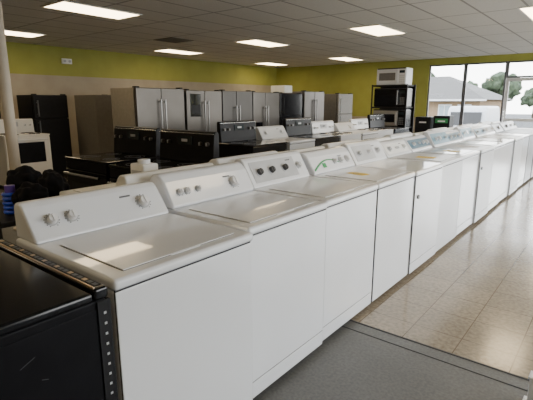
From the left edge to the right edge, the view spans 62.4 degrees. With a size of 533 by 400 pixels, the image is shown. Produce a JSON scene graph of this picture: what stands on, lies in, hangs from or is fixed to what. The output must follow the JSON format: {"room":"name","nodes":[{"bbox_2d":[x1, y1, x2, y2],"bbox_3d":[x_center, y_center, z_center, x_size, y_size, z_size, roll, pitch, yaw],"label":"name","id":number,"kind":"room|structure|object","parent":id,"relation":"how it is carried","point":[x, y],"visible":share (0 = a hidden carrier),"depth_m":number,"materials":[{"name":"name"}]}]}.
{"room":"appliance store","nodes":[
{"label":"appliance store","id":0,"kind":"room"},
{"bbox_2d":[0,42,276,155],"bbox_3d":[-4.798,-2.306,10.817,0.100,2.740,16.500,10,16,38],"label":"wall","id":1,"kind":"structure","parent":0,"point":[33,68],"depth_m":11.31,"materials":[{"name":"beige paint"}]},
{"bbox_2d":[61,58,71,63],"bbox_3d":[-4.763,-3.311,10.500,0.070,0.120,0.240,10,16,38],"label":"emergency light","id":2,"kind":"object","parent":1,"relation":"attached to","point":[63,60],"visible":1,"depth_m":10.47,"materials":[{"name":"white plastic"}]},
{"bbox_2d":[0,176,532,399],"bbox_3d":[0.633,0.019,6.891,13.800,0.100,16.500,10,16,38],"label":"floor","id":3,"kind":"structure","parent":0,"point":[472,299],"depth_m":2.86,"materials":[{"name":"tile"}]},
{"bbox_2d":[0,200,15,238],"bbox_3d":[-1.674,0.423,3.035,0.700,0.779,0.542,10,16,38],"label":"utility cart","id":4,"kind":"object","parent":3,"relation":"on","point":[6,220],"visible":0.02,"depth_m":2.63,"materials":[{"name":"black plastic"}]},
{"bbox_2d":[1,185,14,214],"bbox_3d":[-1.614,-0.004,2.780,0.102,0.180,0.102,10,16,38],"label":"coil","id":5,"kind":"object","parent":4,"relation":"on","point":[9,190],"visible":0.6,"depth_m":2.74,"materials":[{"name":"blue rubber"}]},
{"bbox_2d":[6,165,41,190],"bbox_3d":[-1.716,-0.119,3.120,0.279,0.259,0.248,10,16,38],"label":"plastic bag","id":6,"kind":"object","parent":4,"relation":"on","point":[24,173],"visible":0.45,"depth_m":3.03,"materials":[{"name":"black plastic"}]},
{"bbox_2d":[11,181,48,204],"bbox_3d":[-1.486,-0.017,2.783,0.216,0.204,0.222,10,16,38],"label":"plastic bag","id":7,"kind":"object","parent":4,"relation":"on","point":[27,191],"visible":0.54,"depth_m":2.71,"materials":[{"name":"black plastic"}]},
{"bbox_2d":[37,169,69,196],"bbox_3d":[-1.449,-0.084,2.992,0.241,0.246,0.192,10,16,38],"label":"plastic bag","id":8,"kind":"object","parent":4,"relation":"on","point":[55,182],"visible":0.62,"depth_m":2.92,"materials":[{"name":"black plastic"}]},
{"bbox_2d":[0,0,20,229],"bbox_3d":[-2.899,-1.000,4.940,0.200,2.735,0.200,10,16,38],"label":"support column","id":9,"kind":"structure","parent":3,"relation":"on","point":[6,96],"depth_m":4.89,"materials":[{"name":"beige paint"}]},
{"bbox_2d":[0,119,52,187],"bbox_3d":[-4.314,-0.827,7.774,0.713,1.170,0.760,10,16,38],"label":"range","id":10,"kind":"object","parent":3,"relation":"on","point":[34,148],"visible":0.52,"depth_m":7.66,"materials":[{"name":"white metal"}]},
{"bbox_2d":[0,132,49,137],"bbox_3d":[-4.339,-1.146,7.724,0.650,0.022,0.760,10,16,38],"label":"cooktop","id":11,"kind":"object","parent":10,"relation":"in","point":[2,134],"depth_m":7.66,"materials":[{"name":"white metal"}]},
{"bbox_2d":[16,94,71,175],"bbox_3d":[-4.406,-1.290,8.822,0.758,1.620,0.660,10,16,38],"label":"refrigerator","id":12,"kind":"object","parent":3,"relation":"on","point":[49,114],"visible":0.72,"depth_m":8.60,"materials":[{"name":"black metal"}]},
{"bbox_2d":[0,239,117,399],"bbox_3d":[-0.982,0.706,1.444,0.772,0.916,0.643,10,16,38],"label":"range","id":13,"kind":"object","parent":3,"relation":"on","point":[57,342],"visible":1,"depth_m":1.29,"materials":[{"name":"black metal"}]},
{"bbox_2d":[0,249,91,335],"bbox_3d":[-1.001,0.290,1.328,0.770,0.030,0.584,10,16,38],"label":"cooktop","id":14,"kind":"object","parent":13,"relation":"in","point":[34,294],"depth_m":1.31,"materials":[{"name":"black glass"}]},
{"bbox_2d":[74,95,113,154],"bbox_3d":[-3.263,-1.308,8.904,0.760,1.620,0.758,10,16,38],"label":"refrigerator","id":15,"kind":"object","parent":3,"relation":"on","point":[94,119],"visible":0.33,"depth_m":8.50,"materials":[{"name":"beige metal"}]},
{"bbox_2d":[63,126,160,189],"bbox_3d":[-1.595,-0.139,4.588,0.760,1.205,0.713,10,16,38],"label":"range","id":16,"kind":"object","parent":3,"relation":"on","point":[131,144],"visible":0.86,"depth_m":4.50,"materials":[{"name":"black metal"}]},
{"bbox_2d":[65,152,159,164],"bbox_3d":[-1.576,-0.441,4.546,0.760,0.022,0.650,10,16,38],"label":"cooktop","id":17,"kind":"object","parent":16,"relation":"in","point":[107,158],"depth_m":4.44,"materials":[{"name":"black glass"}]},
{"bbox_2d":[14,181,252,399],"bbox_3d":[-0.546,0.522,1.932,0.722,1.065,0.678,10,16,38],"label":"washing machine","id":18,"kind":"object","parent":3,"relation":"on","point":[179,288],"visible":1,"depth_m":1.73,"materials":[{"name":"white metal"}]},
{"bbox_2d":[59,163,212,194],"bbox_3d":[-0.813,0.301,2.881,0.722,1.085,0.678,10,16,38],"label":"washing machine","id":19,"kind":"object","parent":3,"relation":"on","point":[132,178],"visible":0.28,"depth_m":2.49,"materials":[{"name":"white metal"}]},
{"bbox_2d":[130,159,157,173],"bbox_3d":[-0.777,-0.172,2.840,0.140,0.185,0.147,10,16,38],"label":"canister","id":20,"kind":"object","parent":19,"relation":"on","point":[142,165],"visible":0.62,"depth_m":2.78,"materials":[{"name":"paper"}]},
{"bbox_2d":[110,86,184,130],"bbox_3d":[-1.983,-1.065,7.598,0.758,1.710,0.980,10,16,38],"label":"refrigerator","id":21,"kind":"object","parent":3,"relation":"on","point":[135,106],"visible":0.44,"depth_m":7.20,"materials":[{"name":"silver metal"}]},
{"bbox_2d":[107,129,218,183],"bbox_3d":[-0.937,-0.008,4.000,0.760,1.205,0.713,10,16,38],"label":"range","id":22,"kind":"object","parent":3,"relation":"on","point":[178,148],"visible":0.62,"depth_m":4.04,"materials":[{"name":"black metal"}]},
{"bbox_2d":[109,158,200,169],"bbox_3d":[-0.918,-0.311,3.958,0.760,0.022,0.650,10,16,38],"label":"cooktop","id":23,"kind":"object","parent":22,"relation":"in","point":[163,163],"depth_m":4.00,"materials":[{"name":"black glass"}]},
{"bbox_2d":[184,89,221,131],"bbox_3d":[-1.371,-1.221,8.348,0.758,1.690,0.880,10,16,38],"label":"refrigerator","id":24,"kind":"object","parent":3,"relation":"on","point":[202,109],"visible":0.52,"depth_m":7.99,"materials":[{"name":"silver metal"}]},
{"bbox_2d":[220,89,252,120],"bbox_3d":[-0.810,-1.378,9.033,0.758,1.700,0.880,10,16,38],"label":"refrigerator","id":25,"kind":"object","parent":3,"relation":"on","point":[236,105],"visible":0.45,"depth_m":8.67,"materials":[{"name":"metal"}]},
{"bbox_2d":[150,162,326,397],"bbox_3d":[-0.146,0.383,2.505,0.722,1.088,0.678,10,16,38],"label":"washing machine","id":26,"kind":"object","parent":3,"relation":"on","point":[288,242],"visible":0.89,"depth_m":2.31,"materials":[{"name":"white metal"}]},
{"bbox_2d":[208,151,277,164],"bbox_3d":[-0.388,0.174,3.412,0.740,1.103,0.678,10,16,38],"label":"dryer","id":27,"kind":"object","parent":3,"relation":"on","point":[216,161],"visible":0.09,"depth_m":2.95,"materials":[{"name":"white metal"}]},
{"bbox_2d":[217,120,286,157],"bbox_3d":[-0.169,-0.494,6.189,0.713,1.205,0.760,10,16,38],"label":"range","id":28,"kind":"object","parent":3,"relation":"on","point":[236,138],"visible":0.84,"depth_m":6.06,"materials":[{"name":"black metal"}]},
{"bbox_2d":[219,140,286,146],"bbox_3d":[-0.194,-0.795,6.142,0.650,0.022,0.760,10,16,38],"label":"cooktop","id":29,"kind":"object","parent":28,"relation":"in","point":[224,143],"depth_m":6.01,"materials":[{"name":"black glass"}]},
{"bbox_2d":[252,91,278,126],"bbox_3d":[-0.242,-1.527,9.729,0.758,1.690,0.900,10,16,38],"label":"refrigerator","id":30,"kind":"object","parent":3,"relation":"on","point":[265,105],"visible":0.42,"depth_m":9.38,"materials":[{"name":"silver metal"}]},
{"bbox_2d":[256,125,314,150],"bbox_3d":[0.280,-0.575,6.800,0.682,1.100,0.678,10,16,38],"label":"washing machine","id":31,"kind":"object","parent":3,"relation":"on","point":[272,133],"visible":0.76,"depth_m":6.65,"materials":[{"name":"white metal"}]},
{"bbox_2d":[279,92,301,124],"bbox_3d":[0.332,-1.678,10.432,0.758,1.680,0.860,10,16,38],"label":"refrigerator","id":32,"kind":"object","parent":3,"relation":"on","point":[290,105],"visible":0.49,"depth_m":10.05,"materials":[{"name":"black metal"}]},
{"bbox_2d":[271,85,291,92],"bbox_3d":[0.348,-2.574,10.220,0.400,0.162,0.300,10,16,38],"label":"carton","id":33,"kind":"object","parent":32,"relation":"on","point":[279,88],"visible":0.8,"depth_m":10.09,"materials":[{"name":"beige cardboard"}]},
{"bbox_2d":[278,146,324,152],"bbox_3d":[0.035,0.064,3.949,0.722,1.085,0.678,10,16,38],"label":"washing machine","id":34,"kind":"object","parent":3,"relation":"on","point":[317,147],"visible":0.06,"depth_m":3.67,"materials":[{"name":"white metal"}]},
{"bbox_2d":[235,151,377,340],"bbox_3d":[0.272,0.258,3.039,0.722,1.100,0.678,10,16,38],"label":"washing machine","id":35,"kind":"object","parent":3,"relation":"on","point":[351,206],"visible":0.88,"depth_m":2.86,"materials":[{"name":"white metal"}]},
{"bbox_2d":[292,90,323,121],"bbox_3d":[0.937,-1.871,11.165,0.758,1.740,0.900,10,16,38],"label":"refrigerator","id":36,"kind":"object","parent":3,"relation":"on","point":[312,102],"visible":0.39,"depth_m":10.79,"materials":[{"name":"silver metal"}]},
{"bbox_2d":[283,117,339,146],"bbox_3d":[0.773,-0.749,7.341,0.713,1.205,0.760,10,16,38],"label":"range","id":37,"kind":"object","parent":3,"relation":"on","point":[294,127],"visible":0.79,"depth_m":7.29,"materials":[{"name":"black metal"}]},
{"bbox_2d":[288,134,339,139],"bbox_3d":[0.748,-1.051,7.294,0.650,0.022,0.760,10,16,38],"label":"cooktop","id":38,"kind":"object","parent":37,"relation":"in","point":[314,136],"depth_m":7.18,"materials":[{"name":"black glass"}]},
{"bbox_2d":[311,120,361,140],"bbox_3d":[1.260,-0.845,7.944,0.713,1.130,0.760,10,16,38],"label":"range","id":39,"kind":"object","parent":3,"relation":"on","point":[317,127],"visible":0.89,"depth_m":7.87,"materials":[{"name":"white metal"}]},
{"bbox_2d":[317,132,361,136],"bbox_3d":[1.235,-1.183,7.889,0.650,0.022,0.760,10,16,38],"label":"cooktop","id":40,"kind":"object","parent":39,"relation":"in","point":[342,134],"depth_m":7.76,"materials":[{"name":"white metal"}]},
{"bbox_2d":[324,93,352,122],"bbox_3d":[1.853,-2.048,12.055,0.778,1.700,0.780,10,16,38],"label":"refrigerator","id":41,"kind":"object","parent":3,"relation":"on","point":[337,106],"visible":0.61,"depth_m":11.63,"materials":[{"name":"metal"}]},
{"bbox_2d":[321,139,361,147],"bbox_3d":[0.475,-0.060,4.468,0.740,1.103,0.678,10,16,38],"label":"dryer","id":42,"kind":"object","parent":3,"relation":"on","point":[334,144],"visible":0.12,"depth_m":4.01,"materials":[{"name":"white metal"}]},
{"bbox_2d":[334,122,378,139],"bbox_3d":[1.703,-0.945,8.529,0.700,1.073,0.678,10,16,38],"label":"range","id":43,"kind":"object","parent":3,"relation":"on","point":[346,126],"visible":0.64,"depth_m":8.40,"materials":[{"name":"white metal"}]},
{"bbox_2d":[299,146,414,301],"bbox_3d":[0.703,0.150,3.567,0.722,1.083,0.678,10,16,38],"label":"washing machine","id":44,"kind":"object","parent":3,"relation":"on","point":[394,197],"visible":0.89,"depth_m":3.38,"materials":[{"name":"white metal"}]},
{"bbox_2d":[349,172,368,174],"bbox_3d":[0.710,-0.205,3.411,0.090,0.002,0.160,-11,16,-40],"label":"paper tag","id":45,"kind":"object","parent":44,"relation":"on","point":[356,173],"visible":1,"depth_m":3.41,"materials":[{"name":"yellow paper"}]},
{"bbox_2d":[349,118,393,137],"bbox_3d":[2.173,-1.099,9.093,0.713,1.130,0.760,10,16,38],"label":"range","id":46,"kind":"object","parent":3,"relation":"on","point":[361,124],"visible":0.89,"depth_m":9.02,"materials":[{"name":"white metal"}]},
{"bbox_2d":[356,129,393,131],"bbox_3d":[2.149,-1.437,9.038,0.650,0.022,0.760,10,16,38],"label":"cooktop","id":47,"kind":"object","parent":46,"relation":"in","point":[379,130],"depth_m":8.84,"materials":[{"name":"white metal"}]},
{"bbox_2d":[362,137,390,141],"bbox_3d":[0.906,-0.168,4.999,0.722,1.085,0.678,10,16,38],"label":"washing machine","id":48,"kind":"object","parent":3,"relation":"on","point":[381,138],"visible":0.05,"depth_m":4.76,"materials":[{"name":"white metal"}]},
{"bbox_2d":[367,114,408,133],"bbox_3d":[2.682,-1.267,9.676,0.713,1.205,0.760,10,16,38],"label":"range","id":49,"kind":"object","parent":3,"relation":"on","point":[376,121],"visible":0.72,"depth_m":9.63,"materials":[{"name":"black metal"}]},
{"bbox_2d":[375,127,408,129],"bbox_3d":[2.657,-1.568,9.629,0.650,0.022,0.760,10,16,38],"label":"cooktop","id":50,"kind":"object","parent":49,"relation":"in","point":[395,128],"depth_m":9.57,"materials":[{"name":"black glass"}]},
{"bbox_2d":[340,139,443,273],"bbox_3d":[1.143,0.026,4.085,0.726,1.100,0.678,10,16,38],"label":"washing machine","id":51,"kind":"object","parent":3,"relation":"on","point":[367,153],"visible":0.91,"depth_m":3.89,"materials":[{"name":"white metal"}]},
{"bbox_2d":[370,84,415,132],"bbox_3d":[3.020,-1.819,10.630,0.878,1.870,0.532,10,16,38],"label":"storage rack","id":52,"kind":"object","parent":3,"relation":"on","point":[406,86],"visible":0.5,"depth_m":10.44,"materials":[{"name":"black metal"}]},
{"bbox_2d":[373,109,411,126],"bbox_3d":[3.005,-1.977,10.575,0.800,0.400,0.444,10,16,38],"label":"microwave oven","id":53,"kind":"object","parent":52,"relation":"on","point":[393,117],"visible":0.89,"depth_m":10.36,"materials":[{"name":"white plastic"}]},
{"bbox_2d":[372,107,412,107],"bbox_3d":[3.018,-2.216,10.540,0.820,0.035,0.524,10,16,38],"label":"shelf","id":54,"kind":"object","parent":52,"relation":"attached to","point":[372,107],"depth_m":10.32,"materials":[{"name":"black metal"}]},
{"bbox_2d":[374,88,412,106],"bbox_3d":[3.005,-2.441,10.473,0.800,0.430,0.444,10,16,38],"label":"microwave oven","id":55,"kind":"object","parent":52,"relation":"on","point":[383,97],"visible":1,"depth_m":10.31,"materials":[{"name":"black plastic"}]},
{"bbox_2d":[373,84,414,86],"bbox_3d":[3.018,-2.704,10.432,0.820,0.035,0.524,10,16,38],"label":"shelf","id":56,"kind":"object","parent":52,"relation":"attached to","point":[403,85],"depth_m":10.31,"materials":[{"name":"metal"}]},
{"bbox_2d":[377,67,412,84],"bbox_3d":[3.005,-2.904,10.370,0.720,0.380,0.444,10,16,38],"label":"microwave oven","id":57,"kind":"object","parent":52,"relation":"on","point":[385,76],"visible":0.98,"depth_m":10.21,"materials":[{"name":"white plastic"}]},
{"bbox_2d":[384,132,412,139],"bbox_3d":[1.323,-0.297,5.537,0.740,1.103,0.678,10,16,38],"label":"dryer","id":58,"kind":"object","parent":3,"relation":"on","point":[405,134],"visible":0.11,"depth_m":5.16,"materials":[{"name":"white metal"}]},
{"bbox_2d":[412,131,426,135],"bbox_3d":[1.778,-0.401,6.049,0.722,1.085,0.678,10,16,38],"label":"washing machine","id":59,"kind":"object","parent":3,"relation":"on","point":[417,133],"visible":0.06,"depth_m":5.55,"materials":[{"name":"white metal"}]},
{"bbox_2d":[380,138,463,251],"bbox_3d":[1.564,-0.075,4.622,0.722,1.065,0.678,10,16,38],"label":"washing machine","id":60,"kind":"object","parent":3,"relation":"on","point":[398,149],"visible":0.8,"depth_m":4.45,"materials":[{"name":"white metal"}]},
{"bbox_2d":[417,156,435,158],"bbox_3d":[1.604,-0.430,4.425,0.180,0.002,0.130,8,15,33],"label":"paper tag","id":61,"kind":"object","parent":60,"relation":"on","point":[417,156],"visible":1,"depth_m":4.40,"materials":[{"name":"yellow paper"}]},
{"bbox_2d":[414,116,433,132],"bbox_3d":[4.568,-1.874,12.752,0.440,1.060,0.407,10,16,38],"label":"display stand","id":62,"kind":"object","parent":3,"relation":"on","point":[422,123],"visible":0.45,"depth_m":12.53,"materials":[{"name":"black plastic"}]},
{"bbox_2d":[342,326,527,390],"bbox_3d":[-1.384,0.516,4.414,13.800,0.002,0.008,10,16,38],"label":"trim","id":63,"kind":"structure","parent":3,"relation":"on","point":[342,326],"depth_m":2.55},
{"bbox_2d":[427,127,447,130],"bbox_3d":[2.195,-0.529,6.586,0.740,1.103,0.678,10,16,38],"label":"dryer","id":64,"kind":"object","parent":3,"relation":"on","point":[442,128],"visible":0.09,"depth_m":6.25,"materials":[{"name":"white metal"}]},
{"bbox_2d":[350,319,529,380],"bbox_3d":[-1.316,0.497,4.496,13.800,0.003,0.015,10,16,38],"label":"trim","id":65,"kind":"structure","parent":3,"relation":"on","point":[350,319],"depth_m":2.63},
{"bbox_2d":[402,135,479,235],"bbox_3d":[1.990,-0.192,5.152,0.722,1.065,0.678,10,16,38],"label":"washing machine","id":66,"kind":"object","parent":3,"relation":"on","point":[419,143],"visible":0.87,"depth_m":4.97,"materials":[{"name":"white metal"}]},
{"bbox_2d":[433,115,453,128],"bbox_3d":[4.990,-1.835,12.481,0.440,1.100,0.407,10,16,38],"label":"display stand","id":67,"kind":"object","parent":3,"relation":"on","point":[440,121],"visible":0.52,"depth_m":12.26,"materials":[{"name":"black plastic"}]},
{"bbox_2d":[422,130,494,224],"bbox_3d":[2.438,-0.323,5.661,0.726,1.100,0.678,10,16,38],"label":"dryer","id":68,"kind":"object","parent":3,"relation":"on","point":[436,138],"visible":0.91,"depth_m":5.46,"materials":[{"name":"white metal"}]},
{"bbox_2d":[456,145,479,147],"bbox_3d":[2.540,-0.679,5.571,0.260,0.002,0.200,10,16,38],"label":"paper tag","id":69,"kind":"object","parent":68,"relation":"on","point":[457,145],"visible":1,"depth_m":5.55,"materials":[{"name":"grey paper"}]},
{"bbox_2d":[445,130,504,210],"bbox_3d":[2.855,-0.425,6.202,0.722,1.065,0.678,10,16,38],"label":"washing machine","id":70,"kind":"object","parent":3,"relation":"on","point":[454,136],"visible":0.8,"depth_m":6.05,"materials":[{"name":"white metal"}]},
{"bbox_2d":[453,125,513,201],"bbox_3d":[3.278,-0.560,6.731,0.722,1.100,0.678,10,16,38],"label":"dryer","id":71,"kind":"object","parent":3,"relation":"on","point":[466,132],"visible":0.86,"depth_m":6.56,"materials":[{"name":"white metal"}]},
{"bbox_2d":[477,121,490,124],"bbox_3d":[3.913,-0.999,8.704,0.740,1.103,0.678,10,16,38],"label":"dryer","id":72,"kind":"object","parent":3,"relation":"on","point":[486,122],"visible":0.12,"depth_m":8.30,"materials":[{"name":"grey plastic"}]},
{"bbox_2d":[471,126,523,195],"bbox_3d":[3.724,-0.657,7.248,0.722,1.065,0.678,10,16,38],"label":"washing machine","id":73,"kind":"object","parent":3,"relation":"on","point":[478,131],"visible":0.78,"depth_m":7.04,"materials":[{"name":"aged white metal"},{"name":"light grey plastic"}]},
{"bbox_2d":[481,124,529,187],"bbox_3d":[4.143,-0.776,7.784,0.722,1.065,0.678,10,16,38],"label":"washing machine","id":74,"kind":"object","parent":3,"relation":"on","point":[489,130],"visible":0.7,"depth_m":7.63,"materials":[{"name":"white metal"}]},
{"bbox_2d":[489,123,532,182],"bbox_3d":[4.577,-0.892,8.308,0.722,1.065,0.678,10,16,38],"label":"washing machine","id":75,"kind":"object","parent":3,"relation":"on","point":[497,128],"visible":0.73,"depth_m":8.10,"materials":[{"name":"white metal"},{"name":"light grey plastic"}]},
{"bbox_2d":[499,122,532,177],"bbox_3d":[5.022,-1.006,8.822,0.740,1.065,0.678,10,16,38],"label":"dryer","id":76,"kind":"object","parent":3,"relation":"on","point":[504,125],"visible":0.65,"depth_m":8.74,"materials":[{"name":"white metal"}]},
{"bbox_2d":[506,121,532,129],"bbox_3d":[5.438,-1.125,9.361,0.722,1.065,0.678,10,16,38],"label":"washing machine","id":77,"kind":"object","parent":3,"relation":"on","point":[511,124],"visible":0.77,"depth_m":9.34,"materials":[{"name":"white metal"}]},
{"bbox_2d":[523,370,532,399],"bbox_3d":[1.314,0.933,2.147,0.100,0.168,0.100,10,16,38],"label":"post","id":78,"kind":"object","parent":3,"relation":"on","point":[529,396],"visible":1,"depth_m":2.13,"materials":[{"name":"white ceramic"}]},
{"bbox_2d":[1,0,532,67],"bbox_3d":[0.649,-2.758,6.296,14.000,0.100,16.750,10,16,38],"label":"ceiling","id":79,"kind":"structure","parent":0,"point":[315,31],"depth_m":7.70,"materials":[{"name":"tile"}]},
{"bbox_2d":[4,29,46,37],"bbox_3d":[-4.850,-3.119,8.189,0.610,0.014,1.220,10,16,38],"label":"recessed light","id":80,"kind":"object","parent":79,"relation":"in","point":[7,32],"visible":1,"depth_m":8.42,"materials":[{"name":"white plastic"}]},
{"bbox_2d":[40,0,142,19],"bbox_3d":[-2.459,-2.692,6.263,0.610,0.014,1.220,10,16,38],"label":"recessed light","id":81,"kind":"object","parent":79,"relation":"in","point":[63,5],"visible":1,"depth_m":6.21,"materials":[{"name":"white plastic"}]},
{"bbox_2d":[155,37,193,42],"bbox_3d":[-1.947,-3.350,9.237,0.600,0.016,0.600,10,16,38],"label":"ceiling vent","id":82,"kind":"object","parent":79,"relation":"in","point":[170,39],"visible":1,"depth_m":9.20,"materials":[{"name":"grey plastic"}]},
{"bbox_2d":[152,49,203,54],"bbox_3d":[-2.261,-3.821,11.356,0.610,0.014,1.220,10,16,38],"label":"recessed light","id":83,"kind":"object","parent":79,"relation":"in","point":[160,50],"visible":1,"depth_m":11.23,"materials":[{"name":"white plastic"}]},
{"bbox_2d":[234,39,288,46],"bbox_3d":[-0.081,-3.458,9.719,0.610,0.014,1.220,10,16,38],"label":"recessed light","id":84,"kind":"object","parent":79,"relation":"in","point":[257,42],"visible":1,"depth_m":9.71,"materials":[{"name":"white plastic"}]},
{"bbox_2d":[253,62,287,65],"bbox_3d":[0.171,-4.620,14.957,0.610,0.014,1.220,10,16,38],"label":"recessed light","id":85,"kind":"object","parent":79,"relation":"in","point":[262,63],"visible":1,"depth_m":15.03,"materials":[{"name":"white plastic"}]},
{"bbox_2d":[328,57,362,60],"bbox_3d":[2.398,-4.235,13.221,0.610,0.014,1.220,10,16,38],"label":"recessed light","id":86,"kind":"object","parent":79,"relation":"in","point":[335,58],"visible":0.97,"depth_m":13.08,"materials":[{"name":"white plastic"}]},
{"bbox_2d":[347,24,407,36],"bbox_3d":[2.037,-3.079,8.006,0.610,0.014,1.220,10,16,38],"label":"recessed light","id":87,"kind":"object","parent":79,"relation":"in","point":[377,30],"visible":1,"depth_m":7.95,"materials":[{"name":"white plastic"}]},
{"bbox_2d":[517,6,532,20],"bbox_3d":[4.077,-2.712,6.354,0.610,0.014,1.220,10,16,38],"label":"recessed light","id":88,"kind":"object","parent":79,"relation":"in","point":[527,11],"visible":1,"depth_m":6.27,"materials":[{"name":"white plastic"}]},
{"bbox_2d":[277,53,532,132],"bbox_3d":[5.827,-2.776,12.936,13.800,2.740,0.150,10,16,38],"label":"wall","id":89,"kind":"structure","parent":0,"point":[357,79],"depth_m":14.77,"materials":[{"name":"paint"}]},
{"bbox_2d":[426,63,465,124],"bbox_3d":[5.368,-2.886,13.274,1.040,2.310,0.070,10,16,38],"label":"window","id":90,"kind":"structure","parent":89,"relation":"in","point":[431,66],"depth_m":13.05,"materials":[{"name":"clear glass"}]},
{"bbox_2d":[461,61,507,124],"bbox_3d":[6.198,-2.743,12.627,1.075,2.310,0.070,10,16,38],"label":"window","id":91,"kind":"structure","parent":89,"relation":"in","point":[506,62],"depth_m":12.39,"materials":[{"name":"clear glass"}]},
{"bbox_2d":[501,77,532,121],"bbox_3d":[6.977,-2.267,12.061,0.944,2.105,0.102,10,16,38],"label":"door","id":92,"kind":"structure","parent":89,"relation":"in","point":[508,80],"depth_m":12.14,"materials":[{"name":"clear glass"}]},
{"bbox_2d":[506,60,532,77],"bbox_3d":[6.993,-3.518,11.805,0.950,0.440,0.070,10,16,38],"label":"window","id":93,"kind":"structure","parent":89,"relation":"in","point":[509,62],"depth_m":11.94,"materials":[{"name":"clear glass"}]},
{"bbox_2d":[505,114,532,127],"bbox_3d":[26.976,-10.497,56.913,150.000,1.180,95.940,10,16,38],"label":"ground","id":94,"kind":"structure","parent":0,"point":[519,124],"depth_m":58.22,"materials":[{"name":"concrete"}]},
{"bbox_2d":[428,76,512,116],"bbox_3d":[12.648,-10.254,46.298,21.800,4.900,11.500,10,16,38],"label":"building","id":95,"kind":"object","parent":94,"relation":"on","point":[446,91],"visible":0.16,"depth_m":38.55,"materials":[{"name":"beige paint"}]},
{"bbox_2d":[448,106,499,126],"bbox_3d":[12.266,-4.364,25.853,2.000,2.250,4.933,10,16,38],"label":"van","id":96,"kind":"object","parent":94,"relation":"on","point":[472,114],"visible":0.23,"depth_m":24.00,"materials":[{"name":"paint"}]},
{"bbox_2d":[481,71,522,101],"bbox_3d":[29.980,-13.208,56.495,4.710,6.255,4.839,-2,13,-8],"label":"tree","id":97,"kind":"object","parent":94,"relation":"on","point":[495,83],"visible":0.52,"depth_m":54.70,"materials":[{"name":"green plant"}]},
{"bbox_2d":[520,87,532,118],"bbox_3d":[36.242,-13.082,59.336,3.592,4.779,3.662,10,16,38],"label":"tree","id":98,"kind":"object","parent":94,"relation":"on","point":[527,98],"visible":0.99,"depth_m":58.99,"materials":[{"name":"green plant"}]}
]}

